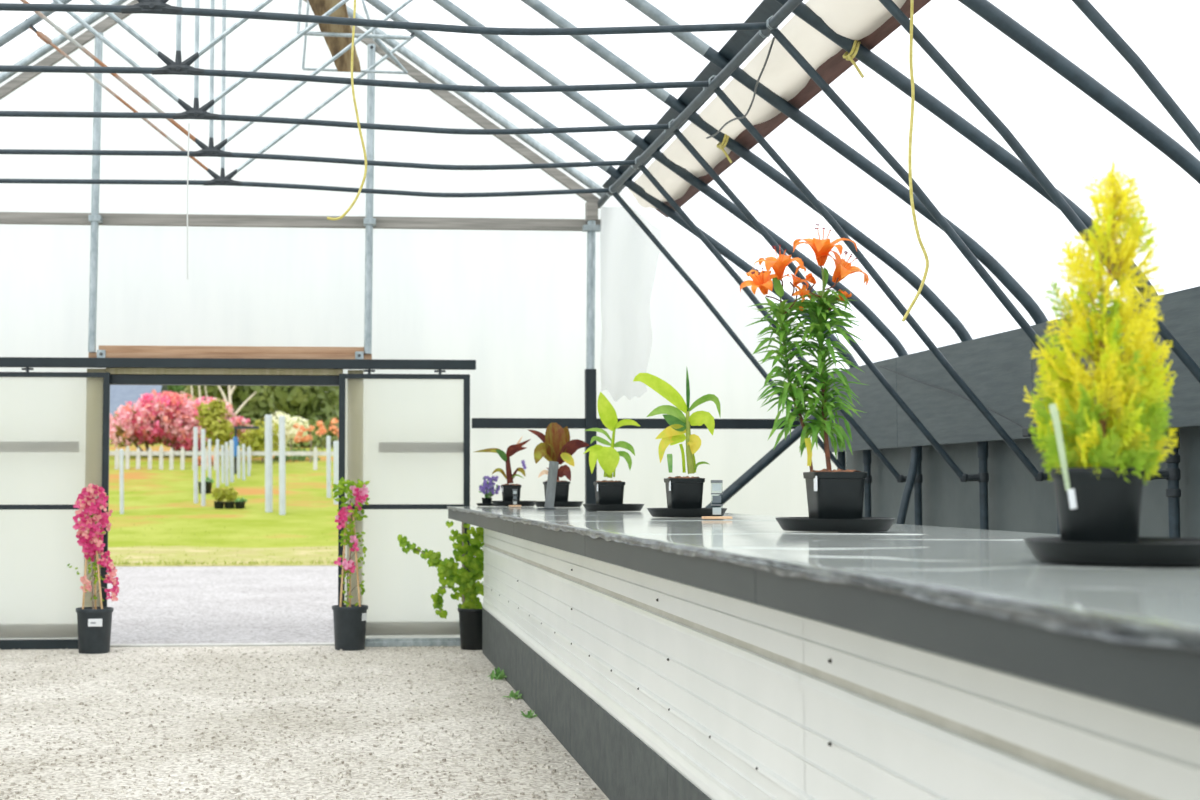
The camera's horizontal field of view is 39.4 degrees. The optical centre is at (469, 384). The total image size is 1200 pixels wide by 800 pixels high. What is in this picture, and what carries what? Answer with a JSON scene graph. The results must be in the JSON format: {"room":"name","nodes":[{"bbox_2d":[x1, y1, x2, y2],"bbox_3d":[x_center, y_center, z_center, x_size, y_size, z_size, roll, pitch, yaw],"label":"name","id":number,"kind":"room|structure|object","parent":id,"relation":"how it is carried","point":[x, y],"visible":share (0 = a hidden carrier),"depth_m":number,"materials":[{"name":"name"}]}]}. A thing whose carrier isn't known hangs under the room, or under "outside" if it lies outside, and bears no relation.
{"room":"greenhouse","nodes":[
{"label":"greenhouse","id":0,"kind":"room"},
{"bbox_2d":[109,385,167,439],"bbox_3d":[-13.310,0.803,64.233,3.190,2.958,6.800,0,-4,-4],"label":"sky","id":1,"kind":"structure","parent":0,"point":[119,394],"depth_m":62.76,"materials":[{"name":"blue"}]},
{"bbox_2d":[0,646,608,799],"bbox_3d":[-1.208,1.539,3.830,10.800,0.001,20.000,0,-4,-4],"label":"floor","id":2,"kind":"structure","parent":0,"point":[185,727],"depth_m":9.10,"materials":[{"name":"gravel"}]},
{"bbox_2d":[0,367,109,649],"bbox_3d":[-4.006,0.993,13.514,2.115,2.285,0.060,0,-4,-4],"label":"door","id":3,"kind":"structure","parent":2,"relation":"on","point":[55,426],"depth_m":13.57,"materials":[{"name":"black paint"}]},
{"bbox_2d":[67,483,119,653],"bbox_3d":[-2.983,1.450,13.230,0.379,1.338,0.311,2,-4,-34],"label":"bougainvillea","id":4,"kind":"object","parent":2,"relation":"on","point":[94,624],"visible":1,"depth_m":13.19,"materials":[{"name":"pink plant"}]},
{"bbox_2d":[76,607,113,653],"bbox_3d":[-2.977,1.944,13.214,0.293,0.350,0.293,0,-4,-4],"label":"pot","id":5,"kind":"object","parent":4,"relation":"on","point":[94,624],"depth_m":13.10,"materials":[{"name":"black plastic"}]},
{"bbox_2d":[110,642,334,646],"bbox_3d":[-2.018,2.151,13.774,1.990,0.024,0.130,0,-4,-4],"label":"trim","id":6,"kind":"structure","parent":2,"relation":"on","point":[330,643],"depth_m":13.72,"materials":[{"name":"white paint"}]},
{"bbox_2d":[0,646,596,799],"bbox_3d":[-1.672,1.899,9.799,4.019,0.019,7.625,0,-4,-4],"label":"gravel","id":7,"kind":"object","parent":2,"relation":"on","point":[348,772],"visible":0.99,"depth_m":8.62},
{"bbox_2d":[332,477,369,650],"bbox_3d":[-0.966,1.441,13.503,0.319,1.389,0.303,0,-4,-4],"label":"bougainvillea","id":8,"kind":"object","parent":2,"relation":"on","point":[349,619],"visible":1,"depth_m":13.44,"materials":[{"name":"pink plant"}]},
{"bbox_2d":[332,604,367,650],"bbox_3d":[-0.971,1.959,13.470,0.293,0.350,0.293,0,-4,-4],"label":"pot","id":9,"kind":"object","parent":8,"relation":"on","point":[349,619],"depth_m":13.36,"materials":[{"name":"black plastic"}]},
{"bbox_2d":[0,0,871,516],"bbox_3d":[-1.962,-0.917,13.179,10.452,6.056,0.074,0,-4,-4],"label":"roof truss","id":10,"kind":"object","parent":2,"relation":"on","point":[223,180],"visible":0.72,"depth_m":13.40,"materials":[{"name":"metal"}]},
{"bbox_2d":[602,0,781,193],"bbox_3d":[1.563,-1.952,9.463,0.132,0.100,9.550,0,-4,-4],"label":"board","id":11,"kind":"object","parent":10,"relation":"attached to","point":[766,9],"visible":0.51,"depth_m":10.29,"materials":[{"name":"metal"}]},
{"bbox_2d":[824,358,897,452],"bbox_3d":[3.088,0.186,13.253,0.017,0.667,1.880,0,-4,-4],"label":"board","id":12,"kind":"object","parent":10,"relation":"attached to","point":[879,422],"visible":0.62,"depth_m":12.88,"materials":[{"name":"grey paint"}]},
{"bbox_2d":[397,521,483,649],"bbox_3d":[-0.176,1.594,13.515,0.831,1.084,0.289,0,-4,-4],"label":"potted plant","id":13,"kind":"object","parent":2,"relation":"on","point":[470,610],"visible":0.88,"depth_m":13.48,"materials":[{"name":"green plant"}]},
{"bbox_2d":[458,608,481,649],"bbox_3d":[0.044,1.972,13.509,0.289,0.330,0.289,0,-4,-4],"label":"pot","id":14,"kind":"object","parent":13,"relation":"on","point":[470,619],"depth_m":13.39,"materials":[{"name":"black plastic"}]},
{"bbox_2d":[0,0,922,524],"bbox_3d":[-1.871,-0.990,12.005,10.452,6.056,0.074,0,-4,-4],"label":"roof truss","id":15,"kind":"object","parent":2,"relation":"on","point":[211,151],"visible":0.85,"depth_m":12.24,"materials":[{"name":"metal"}]},
{"bbox_2d":[0,0,988,529],"bbox_3d":[-1.773,-1.067,10.751,10.452,6.056,0.074,0,-4,-4],"label":"roof truss","id":16,"kind":"object","parent":2,"relation":"on","point":[982,477],"visible":0.86,"depth_m":11.01,"materials":[{"name":"metal"}]},
{"bbox_2d":[896,328,1032,447],"bbox_3d":[3.255,0.054,11.111,0.017,0.667,2.415,0,-4,-4],"label":"board","id":17,"kind":"object","parent":16,"relation":"attached to","point":[997,368],"visible":0.72,"depth_m":10.91,"materials":[{"name":"grey paint"}]},
{"bbox_2d":[880,366,1036,436],"bbox_3d":[3.235,0.152,10.795,0.064,0.820,3.574,0,-4,-4],"label":"metal pipe","id":18,"kind":"object","parent":17,"relation":"attached to","point":[1025,433],"visible":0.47,"depth_m":10.32,"materials":[{"name":"black metal"}]},
{"bbox_2d":[0,0,1059,533],"bbox_3d":[-1.680,-1.141,9.562,10.452,6.056,0.074,0,-4,-4],"label":"roof truss","id":19,"kind":"object","parent":2,"relation":"on","point":[178,67],"visible":0.78,"depth_m":9.83,"materials":[{"name":"metal"}]},
{"bbox_2d":[0,0,1180,537],"bbox_3d":[-1.577,-1.223,8.233,10.452,6.056,0.074,0,-4,-4],"label":"roof truss","id":20,"kind":"object","parent":2,"relation":"on","point":[1172,474],"visible":0.74,"depth_m":8.50,"materials":[{"name":"metal"}]},
{"bbox_2d":[843,40,863,77],"bbox_3d":[1.960,-1.663,8.536,0.093,0.210,0.113,0,-4,-4],"label":"tie","id":21,"kind":"object","parent":20,"relation":"attached to","point":[855,47],"visible":1,"depth_m":8.49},
{"bbox_2d":[1031,286,1199,430],"bbox_3d":[3.444,-0.096,8.693,0.017,0.667,2.435,0,-4,-4],"label":"board","id":22,"kind":"object","parent":20,"relation":"attached to","point":[1180,310],"visible":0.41,"depth_m":8.17,"materials":[{"name":"grey paint"}]},
{"bbox_2d":[582,201,599,503],"bbox_3d":[1.030,0.306,14.030,0.150,3.720,0.100,0,-4,-4],"label":"post","id":23,"kind":"object","parent":2,"relation":"on","point":[591,207],"visible":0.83,"depth_m":14.04,"materials":[{"name":"metal"}]},
{"bbox_2d":[304,0,598,201],"bbox_3d":[-0.454,-2.634,14.146,3.181,2.257,0.050,0,-4,-4],"label":"rafter","id":24,"kind":"object","parent":23,"relation":"attached to","point":[412,71],"visible":0.57,"depth_m":14.14,"materials":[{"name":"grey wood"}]},
{"bbox_2d":[472,418,814,428],"bbox_3d":[1.586,0.328,14.102,3.150,0.085,0.060,0,-4,-4],"label":"wall rail","id":25,"kind":"object","parent":23,"relation":"attached to","point":[522,423],"visible":0.56,"depth_m":14.04,"materials":[{"name":"metal"}]},
{"bbox_2d":[705,399,830,507],"bbox_3d":[1.871,1.122,13.744,2.462,2.116,0.084,0,-4,-4],"label":"diagonal brace","id":26,"kind":"object","parent":2,"relation":"on","point":[769,457],"visible":0.19,"depth_m":13.78,"materials":[{"name":"metal"}]},
{"bbox_2d":[447,506,1199,799],"bbox_3d":[1.038,1.151,6.919,1.446,1.156,13.150,0,-4,-4],"label":"counter","id":27,"kind":"object","parent":2,"relation":"on","point":[743,656],"visible":0.83,"depth_m":3.75,"materials":[{"name":"white wood"}]},
{"bbox_2d":[476,503,493,505],"bbox_3d":[0.136,0.959,13.367,0.170,0.023,0.170,0,-4,-4],"label":"saucer","id":28,"kind":"object","parent":27,"relation":"on","point":[478,504],"visible":0.85,"depth_m":13.29,"materials":[{"name":"black plastic"}]},
{"bbox_2d":[479,460,526,502],"bbox_3d":[0.263,0.780,13.379,0.396,0.365,0.120,0,-4,-4],"label":"flower","id":29,"kind":"object","parent":28,"relation":"on","point":[487,489],"visible":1,"depth_m":13.35,"materials":[{"name":"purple plant"}]},
{"bbox_2d":[492,501,534,505],"bbox_3d":[0.348,0.935,13.154,0.359,0.043,0.359,0,-4,-4],"label":"saucer","id":30,"kind":"object","parent":27,"relation":"on","point":[495,503],"visible":0.7,"depth_m":13.01,"materials":[{"name":"black plastic"}]},
{"bbox_2d":[475,437,530,500],"bbox_3d":[0.251,0.673,13.143,0.463,0.550,0.153,0,-4,-4],"label":"potted plant","id":31,"kind":"object","parent":30,"relation":"on","point":[507,489],"visible":0.92,"depth_m":13.11,"materials":[{"name":"brown plant"}]},
{"bbox_2d":[537,461,558,509],"bbox_3d":[0.527,0.673,11.196,0.143,0.326,0.060,0,-4,-4],"label":"metal strip","id":32,"kind":"object","parent":27,"relation":"on","point":[553,466],"visible":1,"depth_m":11.20,"materials":[{"name":"metal"}]},
{"bbox_2d":[534,501,583,506],"bbox_3d":[0.672,0.905,12.659,0.379,0.043,0.379,0,-4,-4],"label":"saucer","id":33,"kind":"object","parent":27,"relation":"on","point":[537,503],"visible":0.8,"depth_m":12.52,"materials":[{"name":"black plastic"}]},
{"bbox_2d":[529,423,588,501],"bbox_3d":[0.671,0.602,12.668,0.462,0.632,0.213,0,-4,-4],"label":"potted canna","id":34,"kind":"object","parent":33,"relation":"on","point":[556,446],"visible":0.76,"depth_m":12.62,"materials":[{"name":"plant"}]},
{"bbox_2d":[583,504,643,510],"bbox_3d":[0.907,0.774,10.545,0.389,0.043,0.389,0,-4,-4],"label":"saucer","id":35,"kind":"object","parent":27,"relation":"on","point":[589,507],"visible":0.99,"depth_m":10.39,"materials":[{"name":"black plastic"}]},
{"bbox_2d":[583,392,639,503],"bbox_3d":[0.892,0.416,10.557,0.367,0.744,0.200,0,-4,-4],"label":"potted canna","id":36,"kind":"object","parent":35,"relation":"on","point":[606,492],"visible":0.94,"depth_m":10.52,"materials":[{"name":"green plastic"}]},
{"bbox_2d":[594,482,624,503],"bbox_3d":[0.882,0.700,10.547,0.184,0.175,0.184,0,-4,-4],"label":"pot","id":37,"kind":"object","parent":36,"relation":"on","point":[605,492],"depth_m":10.47,"materials":[{"name":"black plastic"}]},
{"bbox_2d":[647,508,726,516],"bbox_3d":[1.088,0.639,8.356,0.399,0.043,0.399,0,-4,-4],"label":"saucer","id":38,"kind":"object","parent":27,"relation":"on","point":[655,512],"visible":0.78,"depth_m":8.19,"materials":[{"name":"black plastic"}]},
{"bbox_2d":[633,369,720,508],"bbox_3d":[1.031,0.278,8.374,0.439,0.750,0.184,0,-4,-4],"label":"potted plant","id":39,"kind":"object","parent":38,"relation":"on","point":[686,492],"visible":0.94,"depth_m":8.33,"materials":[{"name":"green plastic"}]},
{"bbox_2d":[664,478,704,508],"bbox_3d":[1.075,0.560,8.360,0.184,0.185,0.184,0,-4,-4],"label":"pot","id":40,"kind":"object","parent":39,"relation":"on","point":[681,493],"depth_m":8.28,"materials":[{"name":"black plastic"}]},
{"bbox_2d":[702,480,731,518],"bbox_3d":[1.149,0.533,7.764,0.133,0.181,0.060,0,-4,-4],"label":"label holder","id":41,"kind":"object","parent":27,"relation":"on","point":[715,487],"visible":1,"depth_m":7.76,"materials":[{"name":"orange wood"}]},
{"bbox_2d":[775,517,895,531],"bbox_3d":[1.238,0.472,5.655,0.399,0.043,0.399,0,-4,-4],"label":"saucer","id":42,"kind":"object","parent":27,"relation":"on","point":[866,524],"visible":0.96,"depth_m":5.50,"materials":[{"name":"black plastic"}]},
{"bbox_2d":[740,224,868,518],"bbox_3d":[1.145,-0.030,5.675,0.415,1.032,0.323,-1,-4,17],"label":"lily","id":43,"kind":"object","parent":42,"relation":"on","point":[831,494],"visible":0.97,"depth_m":5.66,"materials":[{"name":"green plant"}]},
{"bbox_2d":[740,269,778,294],"bbox_3d":[0.981,-0.349,5.640,0.125,0.096,0.106,-2,-4,34],"label":"flower","id":44,"kind":"object","parent":43,"relation":"on","point":[762,280],"depth_m":5.64,"materials":[{"name":"orange plant"}]},
{"bbox_2d":[753,254,803,279],"bbox_3d":[1.050,-0.406,5.657,0.172,0.096,0.178,0,-4,-4],"label":"flower","id":45,"kind":"object","parent":43,"relation":"on","point":[779,264],"depth_m":5.65,"materials":[{"name":"orange plant"}]},
{"bbox_2d":[783,273,808,288],"bbox_3d":[1.121,-0.354,5.713,0.092,0.062,0.090,-3,-5,44],"label":"flower","id":46,"kind":"object","parent":43,"relation":"on","point":[796,280],"depth_m":5.70,"materials":[{"name":"orange plant"}]},
{"bbox_2d":[793,285,810,301],"bbox_3d":[1.131,-0.314,5.689,0.077,0.067,0.039,2,-4,-26],"label":"flower","id":47,"kind":"object","parent":43,"relation":"on","point":[802,292],"depth_m":5.69,"materials":[{"name":"orange plant"}]},
{"bbox_2d":[793,238,856,265],"bbox_3d":[1.198,-0.458,5.710,0.202,0.105,0.205,2,-4,-33],"label":"flower","id":48,"kind":"object","parent":43,"relation":"on","point":[821,248],"depth_m":5.69,"materials":[{"name":"orange plant"}]},
{"bbox_2d":[803,472,866,518],"bbox_3d":[1.235,0.390,5.640,0.182,0.190,0.182,0,-4,-4],"label":"pot","id":49,"kind":"object","parent":43,"relation":"on","point":[830,495],"depth_m":5.56,"materials":[{"name":"black plastic"}]},
{"bbox_2d":[816,250,868,284],"bbox_3d":[1.280,-0.400,5.709,0.171,0.140,0.187,-2,-4,29],"label":"flower","id":50,"kind":"object","parent":43,"relation":"on","point":[843,268],"depth_m":5.70,"materials":[{"name":"orange plant"}]},
{"bbox_2d":[1023,537,1199,565],"bbox_3d":[1.294,0.325,3.267,0.399,0.043,0.399,0,-4,-4],"label":"saucer","id":51,"kind":"object","parent":27,"relation":"on","point":[1149,551],"visible":0.94,"depth_m":3.11,"materials":[{"name":"black plastic"}]},
{"bbox_2d":[1023,158,1178,542],"bbox_3d":[1.244,-0.057,3.290,0.282,0.792,0.274,0,-4,0],"label":"cypress","id":52,"kind":"object","parent":51,"relation":"on","point":[1098,485],"visible":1,"depth_m":3.23,"materials":[{"name":"yellow plant"}]},
{"bbox_2d":[1050,468,1145,542],"bbox_3d":[1.232,0.250,3.266,0.177,0.175,0.177,0,-4,-4],"label":"pot","id":53,"kind":"object","parent":52,"relation":"on","point":[1093,504],"depth_m":3.20,"materials":[{"name":"black plastic"}]},
{"bbox_2d":[896,446,919,523],"bbox_3d":[3.047,1.210,11.967,0.397,1.673,0.073,0,-4,-4],"label":"pipe","id":54,"kind":"object","parent":2,"relation":"on","point":[914,459],"visible":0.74,"depth_m":11.99,"materials":[{"name":"metal"}]},
{"bbox_2d":[879,0,1199,382],"bbox_3d":[-1.483,-1.297,7.029,10.452,6.056,0.074,0,-4,-4],"label":"roof truss","id":55,"kind":"object","parent":2,"relation":"on","point":[989,12],"visible":0.97,"depth_m":7.32,"materials":[{"name":"metal"}]},
{"bbox_2d":[902,0,928,321],"bbox_3d":[1.920,-1.081,7.257,0.124,1.623,0.062,0,-4,-4],"label":"rope","id":56,"kind":"object","parent":55,"relation":"hanging from","point":[911,1],"visible":1,"depth_m":7.22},
{"bbox_2d":[1072,0,1199,151],"bbox_3d":[-1.389,-1.371,5.825,10.452,6.056,0.074,0,-4,-4],"label":"roof truss","id":57,"kind":"object","parent":2,"relation":"on","point":[1085,6],"visible":1,"depth_m":6.09,"materials":[{"name":"metal"}]},
{"bbox_2d":[598,0,802,208],"bbox_3d":[1.462,-1.789,9.455,0.068,0.130,9.570,0,-4,-4],"label":"pipe","id":58,"kind":"object","parent":57,"relation":"attached to","point":[772,23],"visible":0.99,"depth_m":9.81,"materials":[{"name":"metal"}]},
{"bbox_2d":[600,206,660,401],"bbox_3d":[1.350,-0.679,13.958,0.517,1.644,0.112,0,-4,-4],"label":"plastic sheet","id":59,"kind":"object","parent":58,"relation":"hanging from","point":[628,256],"visible":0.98,"depth_m":13.96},
{"bbox_2d":[706,37,774,138],"bbox_3d":[1.550,-1.625,9.520,0.088,0.181,2.022,0,-4,-1],"label":"wire","id":60,"kind":"object","parent":58,"relation":"hanging from","point":[773,39],"visible":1,"depth_m":9.23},
{"bbox_2d":[655,0,930,217],"bbox_3d":[1.918,-1.706,9.701,0.140,0.112,8.400,0,-4,-4],"label":"board","id":61,"kind":"object","parent":57,"relation":"attached to","point":[831,69],"visible":0.39,"depth_m":9.51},
{"bbox_2d":[634,173,666,201],"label":"curtain","id":62,"kind":"object","parent":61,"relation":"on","point":[642,180],"depth_m":13.17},
{"bbox_2d":[647,159,690,200],"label":"curtain","id":63,"kind":"object","parent":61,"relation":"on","point":[676,187],"depth_m":12.64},
{"bbox_2d":[662,138,707,177],"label":"curtain","id":64,"kind":"object","parent":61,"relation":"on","point":[676,152],"depth_m":11.95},
{"bbox_2d":[681,122,730,168],"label":"curtain","id":65,"kind":"object","parent":61,"relation":"on","point":[707,148],"depth_m":11.37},
{"bbox_2d":[699,96,745,138],"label":"curtain","id":66,"kind":"object","parent":61,"relation":"on","point":[716,113],"depth_m":10.72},
{"bbox_2d":[723,78,780,124],"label":"curtain","id":67,"kind":"object","parent":61,"relation":"on","point":[761,111],"depth_m":10.13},
{"bbox_2d":[742,38,810,101],"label":"curtain","id":68,"kind":"object","parent":61,"relation":"on","point":[786,76],"depth_m":9.40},
{"bbox_2d":[780,15,841,69],"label":"curtain","id":69,"kind":"object","parent":61,"relation":"on","point":[815,47],"depth_m":8.81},
{"bbox_2d":[805,0,891,40],"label":"curtain","id":70,"kind":"object","parent":61,"relation":"on","point":[851,19],"depth_m":8.22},
{"bbox_2d":[0,0,836,605],"bbox_3d":[-2.026,-0.920,13.998,10.620,6.164,0.001,0,-4,-4],"label":"wall","id":71,"kind":"structure","parent":0,"point":[513,303],"depth_m":14.11,"materials":[{"name":"plastic"}]},
{"bbox_2d":[110,374,338,385],"bbox_3d":[-2.036,-0.039,13.878,1.950,0.080,0.130,0,-4,-4],"label":"trim","id":72,"kind":"structure","parent":71,"relation":"attached to","point":[115,379],"depth_m":13.81,"materials":[{"name":"black paint"}]},
{"bbox_2d":[106,368,342,375],"bbox_3d":[-2.034,-0.114,13.862,1.950,0.062,0.090,0,-4,-4],"label":"trim","id":73,"kind":"structure","parent":71,"relation":"attached to","point":[133,371],"depth_m":13.81,"materials":[{"name":"brown wood"}]},
{"bbox_2d":[88,345,371,358],"bbox_3d":[-1.982,-0.261,13.850,2.330,0.120,0.140,0,-4,-4],"label":"lintel","id":74,"kind":"object","parent":71,"relation":"attached to","point":[105,351],"depth_m":13.82,"materials":[{"name":"brown wood"}]},
{"bbox_2d":[88,32,103,351],"bbox_3d":[-3.102,-1.600,13.820,0.100,2.663,0.128,0,-4,-4],"label":"post","id":75,"kind":"object","parent":74,"relation":"on","point":[94,218],"visible":0.83,"depth_m":13.77,"materials":[{"name":"metal"}]},
{"bbox_2d":[364,44,375,353],"bbox_3d":[-0.842,-1.564,13.994,0.100,2.613,0.128,0,-4,-4],"label":"post","id":76,"kind":"object","parent":74,"relation":"on","point":[369,221],"visible":1,"depth_m":13.94,"materials":[{"name":"metal"}]},
{"bbox_2d":[0,357,475,369],"bbox_3d":[-3.105,-0.182,13.668,6.325,0.080,0.060,0,-4,-4],"label":"door track","id":77,"kind":"object","parent":71,"relation":"attached to","point":[32,362],"visible":1,"depth_m":13.73,"materials":[{"name":"metal"}]},
{"bbox_2d":[338,369,469,646],"bbox_3d":[-0.543,1.010,13.789,1.087,2.285,0.050,0,-4,-4],"label":"door","id":78,"kind":"structure","parent":77,"relation":"hanging from","point":[406,435],"depth_m":13.80,"materials":[{"name":"black paint"}]},
{"bbox_2d":[0,212,599,230],"bbox_3d":[-2.152,-1.378,13.976,6.560,0.095,0.060,0,-4,-4],"label":"beam","id":79,"kind":"structure","parent":71,"relation":"attached to","point":[31,218],"depth_m":13.99,"materials":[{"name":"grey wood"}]},
{"bbox_2d":[501,485,520,500],"bbox_3d":[0.324,0.868,13.136,0.153,0.160,0.153,0,-4,-4],"label":"pot","id":80,"kind":"object","parent":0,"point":[507,490],"depth_m":13.07,"materials":[{"name":"black plastic"}]},
{"bbox_2d":[543,481,569,501],"bbox_3d":[0.657,0.826,12.662,0.194,0.185,0.194,0,-4,-4],"label":"pot","id":81,"kind":"object","parent":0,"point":[562,487],"depth_m":12.58,"materials":[{"name":"black plastic"}]},
{"bbox_2d":[846,426,1199,537],"bbox_3d":[4.006,0.556,4.298,0.020,2.020,20.000,0,-4,-4],"label":"wall","id":82,"kind":"structure","parent":0,"point":[1017,502],"depth_m":10.95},
{"bbox_3d":[-1.248,-2.293,4.074,10.640,4.673,20.020,0,-4,-4],"label":"ceiling","id":83,"kind":"structure","parent":0,"visible":0},
{"bbox_2d":[0,0,603,196],"bbox_3d":[-3.017,-1.601,13.862,8.442,4.546,0.068,0,-4,-4],"label":"bow","id":84,"kind":"object","parent":83,"relation":"attached to","point":[95,16],"visible":0.8,"depth_m":14.11,"materials":[{"name":"metal"}]},
{"bbox_2d":[0,0,138,99],"bbox_3d":[-4.283,-2.163,13.819,4.581,3.237,0.050,0,-4,-4],"label":"rafter","id":85,"kind":"object","parent":84,"relation":"attached to","point":[15,83],"visible":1,"depth_m":13.90,"materials":[{"name":"grey metal"}]},
{"bbox_2d":[327,0,366,219],"bbox_3d":[-0.701,-1.955,9.563,0.228,2.039,0.016,0,-4,-4],"label":"rope","id":86,"kind":"object","parent":83,"relation":"hanging from","point":[354,10],"visible":0.99,"depth_m":9.53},
{"bbox_2d":[297,0,410,73],"bbox_3d":[-0.900,-2.836,12.915,0.870,0.750,0.426,0,-4,-4],"label":"frame","id":87,"kind":"object","parent":83,"relation":"hanging from","point":[376,37],"visible":0.88,"depth_m":12.92,"materials":[{"name":"metal"}]},
{"bbox_2d":[308,0,360,71],"bbox_3d":[-1.047,-2.726,12.762,0.283,0.508,0.748,-1,-4,10],"label":"wooden plank","id":88,"kind":"object","parent":87,"relation":"on","point":[335,45],"visible":0.71,"depth_m":12.79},
{"label":"outside","id":89,"kind":"structure","parent":0,"visible":0},
{"bbox_2d":[107,566,337,643],"bbox_3d":[-1.653,2.609,21.115,80.000,0.001,14.600,0,-4,-4],"label":"driveway","id":90,"kind":"structure","parent":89,"point":[155,604],"depth_m":18.99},
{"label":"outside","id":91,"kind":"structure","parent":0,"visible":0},
{"bbox_2d":[108,440,337,547],"bbox_3d":[-5.219,2.779,67.003,80.000,5.168,75.300,0,-4,-4],"label":"lawn","id":92,"kind":"structure","parent":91,"point":[317,519],"depth_m":33.86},
{"bbox_2d":[119,449,123,513],"bbox_3d":[-6.967,2.019,33.349,0.107,1.477,0.084,0,-4,-4],"label":"stake","id":93,"kind":"object","parent":92,"relation":"on","point":[121,451],"visible":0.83,"depth_m":33.33,"materials":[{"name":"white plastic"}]},
{"bbox_2d":[109,389,252,455],"bbox_3d":[-7.468,1.308,42.691,3.839,2.418,2.655,1,-4,-14],"label":"rhododendron","id":94,"kind":"object","parent":92,"relation":"on","point":[167,418],"visible":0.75,"depth_m":42.03,"materials":[{"name":"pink plant"}]},
{"bbox_2d":[193,427,197,502],"bbox_3d":[-5.720,1.766,34.768,0.115,1.780,0.092,0,-4,-4],"label":"stake","id":95,"kind":"object","parent":92,"relation":"on","point":[195,429],"visible":0.83,"depth_m":34.75,"materials":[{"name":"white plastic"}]},
{"bbox_2d":[201,429,205,505],"bbox_3d":[-5.502,1.799,34.381,0.114,1.783,0.092,0,-4,-4],"label":"stake","id":96,"kind":"object","parent":92,"relation":"on","point":[203,488],"visible":0.83,"depth_m":34.35,"materials":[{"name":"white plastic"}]},
{"bbox_2d":[194,399,237,448],"bbox_3d":[-6.246,1.227,40.954,1.098,1.847,0.671,0,-4,-4],"label":"young tree","id":97,"kind":"object","parent":92,"relation":"on","point":[221,429],"visible":0.91,"depth_m":40.85,"materials":[{"name":"green plant"}]},
{"bbox_2d":[211,486,225,508],"bbox_3d":[-5.126,2.318,34.035,0.327,0.545,0.292,0,-4,-4],"label":"planter","id":98,"kind":"object","parent":92,"relation":"on","point":[217,493],"visible":0.98,"depth_m":33.96,"materials":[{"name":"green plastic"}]},
{"bbox_2d":[109,445,332,469],"bbox_3d":[-5.500,1.825,39.967,8.608,0.770,0.100,0,-4,-4],"label":"picket fence","id":99,"kind":"object","parent":92,"relation":"on","point":[127,453],"visible":0.37,"depth_m":39.84,"materials":[{"name":"white paint"}]},
{"bbox_2d":[191,385,255,414],"bbox_3d":[-6.760,1.019,45.637,1.803,3.163,0.140,0,-4,-4],"label":"bare tree","id":100,"kind":"object","parent":92,"relation":"on","point":[230,391],"visible":0.32,"depth_m":45.66,"materials":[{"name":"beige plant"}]},
{"bbox_2d":[223,486,238,508],"bbox_3d":[-4.911,2.328,34.049,0.326,0.526,0.268,-1,-4,18],"label":"planter","id":101,"kind":"object","parent":92,"relation":"on","point":[230,493],"visible":0.97,"depth_m":33.98,"materials":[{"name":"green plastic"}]},
{"bbox_2d":[238,417,278,461],"bbox_3d":[-5.169,1.427,41.268,1.031,1.320,1.205,3,-5,-43],"label":"shrub","id":102,"kind":"object","parent":92,"relation":"on","point":[257,443],"visible":0.64,"depth_m":41.01,"materials":[{"name":"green plant"}]},
{"bbox_2d":[189,385,338,444],"bbox_3d":[-6.307,0.869,55.567,6.273,5.728,3.289,0,-4,-4],"label":"evergreen tree","id":103,"kind":"object","parent":92,"relation":"on","point":[240,394],"visible":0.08,"depth_m":54.88,"materials":[{"name":"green plant"}]},
{"bbox_2d":[265,415,272,511],"bbox_3d":[-4.068,1.685,33.696,0.174,2.158,0.156,0,-4,-4],"label":"stake","id":104,"kind":"object","parent":92,"relation":"on","point":[268,418],"visible":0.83,"depth_m":33.64,"materials":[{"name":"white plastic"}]},
{"bbox_2d":[279,416,285,514],"bbox_3d":[-3.758,1.707,33.367,0.150,2.175,0.132,0,-4,-4],"label":"stake","id":105,"kind":"object","parent":92,"relation":"on","point":[282,491],"visible":0.83,"depth_m":33.32,"materials":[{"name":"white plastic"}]},
{"bbox_2d":[240,386,338,447],"bbox_3d":[-4.575,1.347,50.819,5.740,5.170,3.556,0,-4,-4],"label":"evergreen tree","id":106,"kind":"object","parent":92,"relation":"on","point":[305,401],"visible":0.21,"depth_m":50.31,"materials":[{"name":"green plant"}]},
{"bbox_2d":[271,410,308,450],"bbox_3d":[-4.755,1.306,43.252,1.272,1.321,0.702,-2,-4,27],"label":"shrub","id":107,"kind":"object","parent":92,"relation":"on","point":[290,431],"visible":0.57,"depth_m":43.12,"materials":[{"name":"grey plant"}]},
{"bbox_2d":[293,423,325,462],"bbox_3d":[-3.986,1.513,41.287,0.845,1.151,0.361,0,-4,-4],"label":"azalea","id":108,"kind":"object","parent":92,"relation":"on","point":[308,437],"visible":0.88,"depth_m":41.29,"materials":[{"name":"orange plant"}]},
{"bbox_2d":[326,436,330,497],"bbox_3d":[-3.032,1.849,35.777,0.113,1.507,0.100,0,-4,-4],"label":"stake","id":109,"kind":"object","parent":92,"relation":"on","point":[328,438],"visible":0.83,"depth_m":35.74,"materials":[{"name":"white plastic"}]},
{"bbox_2d":[333,441,338,503],"bbox_3d":[-2.793,1.925,34.937,0.150,1.500,0.140,0,-4,-4],"label":"stake","id":110,"kind":"object","parent":92,"relation":"on","point":[335,443],"visible":0.67,"depth_m":34.89,"materials":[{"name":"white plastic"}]},
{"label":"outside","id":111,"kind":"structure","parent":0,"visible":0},
{"bbox_2d":[108,546,337,565],"bbox_3d":[-2.286,2.937,29.242,80.000,0.345,2.876,0,-4,-4],"label":"verge","id":112,"kind":"structure","parent":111,"point":[203,554],"depth_m":29.04,"materials":[{"name":"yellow plant"}]},
{"bbox_2d":[108,477,337,564],"bbox_3d":[-4.117,2.551,33.329,11.078,1.558,11.086,0,-4,-4],"label":"grass","id":113,"kind":"structure","parent":112,"relation":"on","point":[160,560],"depth_m":27.98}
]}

